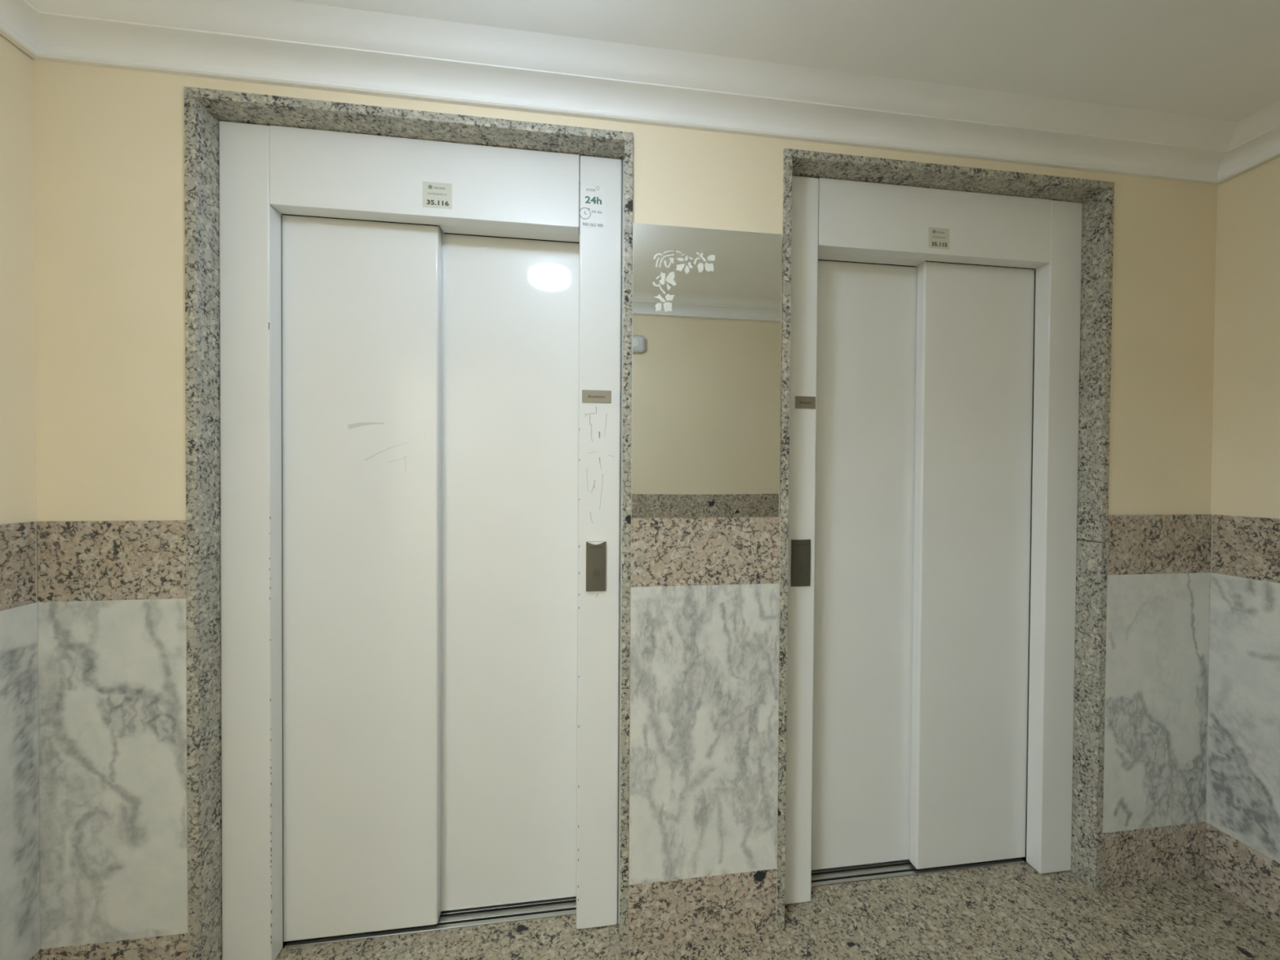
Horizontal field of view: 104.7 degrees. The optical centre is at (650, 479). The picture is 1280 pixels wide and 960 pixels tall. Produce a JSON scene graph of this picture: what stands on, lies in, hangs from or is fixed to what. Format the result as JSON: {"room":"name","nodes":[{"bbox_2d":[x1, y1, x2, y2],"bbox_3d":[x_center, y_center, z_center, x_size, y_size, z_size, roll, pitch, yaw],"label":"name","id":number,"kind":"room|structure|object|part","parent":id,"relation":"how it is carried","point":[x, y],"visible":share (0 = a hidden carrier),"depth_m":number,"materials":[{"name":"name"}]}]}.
{"room":"elevator lobby","nodes":[
{"label":"elevator lobby","id":0,"kind":"room"},
{"bbox_2d":[0,34,37,591],"bbox_3d":[-1.380,0.112,0.354,0.092,2.424,1.619,0,1,-8],"label":"wall","id":1,"kind":"structure","parent":0,"point":[18,491],"depth_m":1.12,"materials":[{"name":"yellow paint"}]},
{"bbox_2d":[0,521,35,610],"bbox_3d":[-1.329,0.203,0.358,0.006,0.190,1.609,0,1,-8],"label":"trim","id":2,"kind":"structure","parent":1,"relation":"attached to","point":[17,540],"depth_m":1.11,"materials":[{"name":"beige stone"}]},
{"bbox_2d":[0,0,39,60],"bbox_3d":[-1.247,-1.008,0.358,0.154,0.082,1.627,0,1,-8],"label":"trim","id":3,"kind":"structure","parent":1,"relation":"attached to","point":[19,19],"depth_m":1.09,"materials":[{"name":"white paint"}]},
{"bbox_2d":[0,602,39,959],"bbox_3d":[-1.333,0.710,0.365,0.006,0.824,1.610,0,1,-8],"label":"trim","id":4,"kind":"structure","parent":1,"relation":"attached to","point":[20,876],"depth_m":1.12,"materials":[{"name":"white stone"}]},
{"bbox_2d":[28,950,39,959],"bbox_3d":[-1.336,1.213,0.370,0.006,0.182,1.609,0,1,-8],"label":"baseboard","id":5,"kind":"structure","parent":1,"relation":"attached to","point":[37,956],"depth_m":1.16,"materials":[{"name":"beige stone"}]},
{"bbox_2d":[32,58,1217,959],"bbox_3d":[0.183,0.109,1.500,3.505,2.424,0.217,0,1,-8],"label":"wall","id":6,"kind":"structure","parent":0,"point":[108,143],"depth_m":1.20,"materials":[{"name":"yellow paint"}]},
{"bbox_2d":[37,520,186,602],"bbox_3d":[-1.285,0.194,1.181,0.311,0.190,0.006,0,1,-8],"label":"trim","id":7,"kind":"structure","parent":6,"relation":"attached to","point":[77,560],"depth_m":1.18,"materials":[{"name":"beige stone"}]},
{"bbox_2d":[37,598,187,949],"bbox_3d":[-1.288,0.700,1.187,0.311,0.824,0.006,0,1,-8],"label":"marble wall panel","id":8,"kind":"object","parent":6,"relation":"attached to","point":[113,673],"depth_m":1.18,"materials":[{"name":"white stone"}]},
{"bbox_2d":[184,96,222,959],"bbox_3d":[-1.123,0.186,1.244,0.023,2.218,0.089,0,1,-8],"label":"trim","id":9,"kind":"structure","parent":6,"relation":"attached to","point":[202,171],"depth_m":1.22,"materials":[{"name":"grey stone"}]},
{"bbox_2d":[183,86,633,159],"bbox_3d":[-0.590,-0.931,1.304,1.084,0.023,0.089,0,1,-8],"label":"trim","id":10,"kind":"structure","parent":6,"relation":"attached to","point":[224,105],"depth_m":1.28,"materials":[{"name":"grey stone"}]},
{"bbox_2d":[218,120,622,959],"bbox_3d":[-0.613,0.201,1.425,1.084,2.291,0.172,0,1,-8],"label":"elevator door","id":11,"kind":"structure","parent":6,"relation":"in","point":[420,667],"depth_m":1.39,"materials":[{"name":"white metal"}]},
{"bbox_3d":[-1.061,0.185,1.313,0.118,2.214,0.055,0,1,-8],"label":"frame post","id":12,"kind":"part","parent":11,"relation":"part of","materials":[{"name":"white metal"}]},
{"bbox_3d":[-0.835,0.268,1.397,0.452,2.030,0.040,0,1,-8],"label":"door panel","id":13,"kind":"part","parent":11,"relation":"part of","materials":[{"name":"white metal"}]},
{"bbox_3d":[-0.625,1.300,1.467,0.798,0.015,0.096,0,1,-8],"label":"sill","id":14,"kind":"part","parent":11,"relation":"part of","materials":[{"name":"silver metal"}]},
{"bbox_2d":[422,181,452,208],"bbox_3d":[-0.579,-0.772,1.339,0.076,0.068,0.001,0,1,-8],"label":"sticker","id":15,"kind":"object","parent":11,"relation":"attached to","point":[436,195],"visible":1,"depth_m":1.34,"materials":[{"name":"beige paper"}]},
{"bbox_3d":[-0.440,0.269,1.492,0.436,2.030,0.030,0,1,-8],"label":"door panel","id":16,"kind":"part","parent":11,"relation":"part of","materials":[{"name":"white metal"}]},
{"bbox_2d":[578,185,605,228],"bbox_3d":[-0.165,-0.773,1.398,0.074,0.117,0.001,0,1,-8],"label":"sticker","id":17,"kind":"object","parent":11,"relation":"attached to","point":[593,198],"visible":1,"depth_m":1.40,"materials":[{"name":"white paper"}]},
{"bbox_3d":[-0.156,0.247,1.407,0.056,0.142,0.010,0,1,-8],"label":"call panel","id":18,"kind":"part","parent":11,"relation":"part of","materials":[{"name":"grey metal"}]},
{"bbox_2d":[582,390,611,403],"bbox_3d":[-0.154,-0.237,1.406,0.083,0.036,0.002,0,1,-8],"label":"name plate","id":19,"kind":"object","parent":11,"relation":"attached to","point":[588,396],"visible":1,"depth_m":1.41,"materials":[{"name":"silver metal"}]},
{"bbox_3d":[-0.156,0.189,1.469,0.119,2.214,0.112,0,1,-8],"label":"frame post","id":20,"kind":"part","parent":11,"relation":"part of","materials":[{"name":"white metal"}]},
{"bbox_2d":[40,822,1204,959],"bbox_3d":[0.191,1.211,1.401,3.305,0.182,0.006,0,1,-8],"label":"baseboard","id":21,"kind":"structure","parent":6,"relation":"attached to","point":[672,912],"depth_m":1.40,"materials":[{"name":"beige stone"}]},
{"bbox_2d":[35,514,1213,959],"bbox_3d":[0.195,0.704,1.394,3.317,1.196,0.012,0,1,-8],"label":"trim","id":22,"kind":"structure","parent":6,"relation":"attached to","point":[1212,514],"depth_m":1.36,"materials":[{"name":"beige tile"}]},
{"bbox_2d":[617,140,633,951],"bbox_3d":[-0.072,0.192,1.391,0.023,2.218,0.089,0,1,-8],"label":"trim","id":23,"kind":"structure","parent":6,"relation":"attached to","point":[628,153],"depth_m":1.35,"materials":[{"name":"grey stone"}]},
{"bbox_2d":[36,0,1238,184],"bbox_3d":[0.216,-1.010,1.307,3.313,0.082,0.154,0,1,-8],"label":"trim","id":24,"kind":"structure","parent":6,"relation":"attached to","point":[276,42],"depth_m":1.26,"materials":[{"name":"white paint"}]},
{"bbox_2d":[629,583,779,884],"bbox_3d":[0.154,0.708,1.389,0.427,0.824,0.006,0,1,-8],"label":"marble wall panel","id":25,"kind":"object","parent":6,"relation":"attached to","point":[704,659],"depth_m":1.39,"materials":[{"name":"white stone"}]},
{"bbox_2d":[631,516,780,586],"bbox_3d":[0.158,0.201,1.383,0.427,0.190,0.006,0,1,-8],"label":"trim","id":26,"kind":"structure","parent":6,"relation":"attached to","point":[735,550],"depth_m":1.38,"materials":[{"name":"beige stone"}]},
{"bbox_2d":[631,222,782,517],"bbox_3d":[0.158,-0.296,1.377,0.424,0.802,0.009,0,1,-8],"label":"wall mirror","id":27,"kind":"object","parent":6,"relation":"attached to","point":[706,303],"visible":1,"depth_m":1.37,"materials":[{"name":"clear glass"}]},
{"bbox_2d":[776,156,792,931],"bbox_3d":[0.377,0.194,1.454,0.023,2.218,0.089,0,1,-8],"label":"trim","id":28,"kind":"structure","parent":6,"relation":"attached to","point":[788,161],"depth_m":1.41,"materials":[{"name":"grey stone"}]},
{"bbox_2d":[784,175,1082,904],"bbox_3d":[0.887,0.209,1.635,1.084,2.291,0.172,0,1,-8],"label":"elevator door","id":29,"kind":"structure","parent":6,"relation":"in","point":[933,487],"depth_m":1.63,"materials":[{"name":"white metal"}]},
{"bbox_3d":[0.455,0.252,1.493,0.059,0.141,0.010,0,1,-8],"label":"call panel","id":30,"kind":"part","parent":29,"relation":"part of","materials":[{"name":"grey metal"}]},
{"bbox_3d":[0.436,0.192,1.552,0.119,2.214,0.112,0,1,-8],"label":"frame post","id":31,"kind":"part","parent":29,"relation":"part of","materials":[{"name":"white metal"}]},
{"bbox_2d":[795,395,815,408],"bbox_3d":[0.468,-0.233,1.493,0.065,0.037,0.002,0,1,-8],"label":"name plate","id":32,"kind":"object","parent":29,"relation":"attached to","point":[801,402],"visible":1,"depth_m":1.49,"materials":[{"name":"silver metal"}]},
{"bbox_3d":[0.702,0.275,1.652,0.436,2.030,0.030,0,1,-8],"label":"door panel","id":33,"kind":"part","parent":29,"relation":"part of","materials":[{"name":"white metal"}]},
{"bbox_3d":[0.876,1.308,1.677,0.798,0.015,0.096,0,1,-8],"label":"sill","id":34,"kind":"part","parent":29,"relation":"part of","materials":[{"name":"silver metal"}]},
{"bbox_2d":[928,226,949,249],"bbox_3d":[0.905,-0.757,1.548,0.071,0.064,0.001,0,1,-8],"label":"sticker","id":35,"kind":"object","parent":29,"relation":"attached to","point":[938,237],"visible":1,"depth_m":1.55,"materials":[{"name":"beige paper"}]},
{"bbox_3d":[1.107,0.277,1.669,0.452,2.030,0.040,0,1,-8],"label":"door panel","id":36,"kind":"part","parent":29,"relation":"part of","materials":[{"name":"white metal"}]},
{"bbox_3d":[1.349,0.197,1.651,0.118,2.214,0.055,0,1,-8],"label":"frame post","id":37,"kind":"part","parent":29,"relation":"part of","materials":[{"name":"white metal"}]},
{"bbox_2d":[783,148,1114,203],"bbox_3d":[0.910,-0.924,1.514,1.084,0.023,0.089,0,1,-8],"label":"trim","id":38,"kind":"structure","parent":6,"relation":"attached to","point":[806,163],"depth_m":1.49,"materials":[{"name":"grey stone"}]},
{"bbox_2d":[1070,189,1114,890],"bbox_3d":[1.428,0.199,1.601,0.023,2.218,0.089,0,1,-8],"label":"trim","id":39,"kind":"structure","parent":6,"relation":"attached to","point":[1097,230],"depth_m":1.58,"materials":[{"name":"grey stone"}]},
{"bbox_2d":[1102,572,1210,832],"bbox_3d":[1.637,0.715,1.597,0.392,0.824,0.006,0,1,-8],"label":"trim","id":40,"kind":"structure","parent":6,"relation":"attached to","point":[1157,625],"depth_m":1.59,"materials":[{"name":"white stone"}]},
{"bbox_2d":[1106,514,1211,574],"bbox_3d":[1.641,0.208,1.591,0.392,0.190,0.006,0,1,-8],"label":"trim","id":41,"kind":"structure","parent":6,"relation":"attached to","point":[1157,544],"depth_m":1.59,"materials":[{"name":"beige stone"}]},
{"bbox_2d":[275,862,1279,959],"bbox_3d":[0.037,1.362,-0.317,5.369,0.080,3.621,0,1,-8],"label":"floor","id":42,"kind":"structure","parent":0,"point":[1015,911],"depth_m":1.43,"materials":[{"name":"stone"}]},
{"bbox_2d":[286,0,1279,122],"bbox_3d":[0.047,-1.082,-0.301,5.369,0.100,3.715,0,1,-8],"label":"ceiling","id":43,"kind":"structure","parent":0,"point":[1220,60],"depth_m":1.16,"materials":[{"name":"white paint"}]},
{"bbox_2d":[1204,155,1279,875],"bbox_3d":[2.000,0.129,0.828,0.092,2.424,1.619,0,1,-8],"label":"wall","id":44,"kind":"structure","parent":0,"point":[1246,461],"depth_m":1.54,"materials":[{"name":"yellow paint"}]},
{"bbox_2d":[1204,822,1279,925],"bbox_3d":[1.943,1.230,0.830,0.006,0.182,1.609,0,1,-8],"label":"baseboard","id":45,"kind":"structure","parent":44,"relation":"attached to","point":[1251,876],"depth_m":1.53,"materials":[{"name":"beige stone"}]},
{"bbox_2d":[1205,572,1279,862],"bbox_3d":[1.946,0.727,0.824,0.006,0.824,1.610,0,1,-8],"label":"trim","id":46,"kind":"structure","parent":44,"relation":"attached to","point":[1242,801],"depth_m":1.53,"materials":[{"name":"white stone"}]},
{"bbox_2d":[1211,514,1279,583],"bbox_3d":[1.950,0.220,0.817,0.006,0.190,1.609,0,1,-8],"label":"trim","id":47,"kind":"structure","parent":44,"relation":"attached to","point":[1245,547],"depth_m":1.53,"materials":[{"name":"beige stone"}]},
{"bbox_2d":[1216,100,1279,184],"bbox_3d":[1.882,-0.992,0.797,0.154,0.082,1.627,0,1,-8],"label":"trim","id":48,"kind":"structure","parent":44,"relation":"attached to","point":[1255,141],"depth_m":1.48,"materials":[{"name":"white paint"}]}
]}

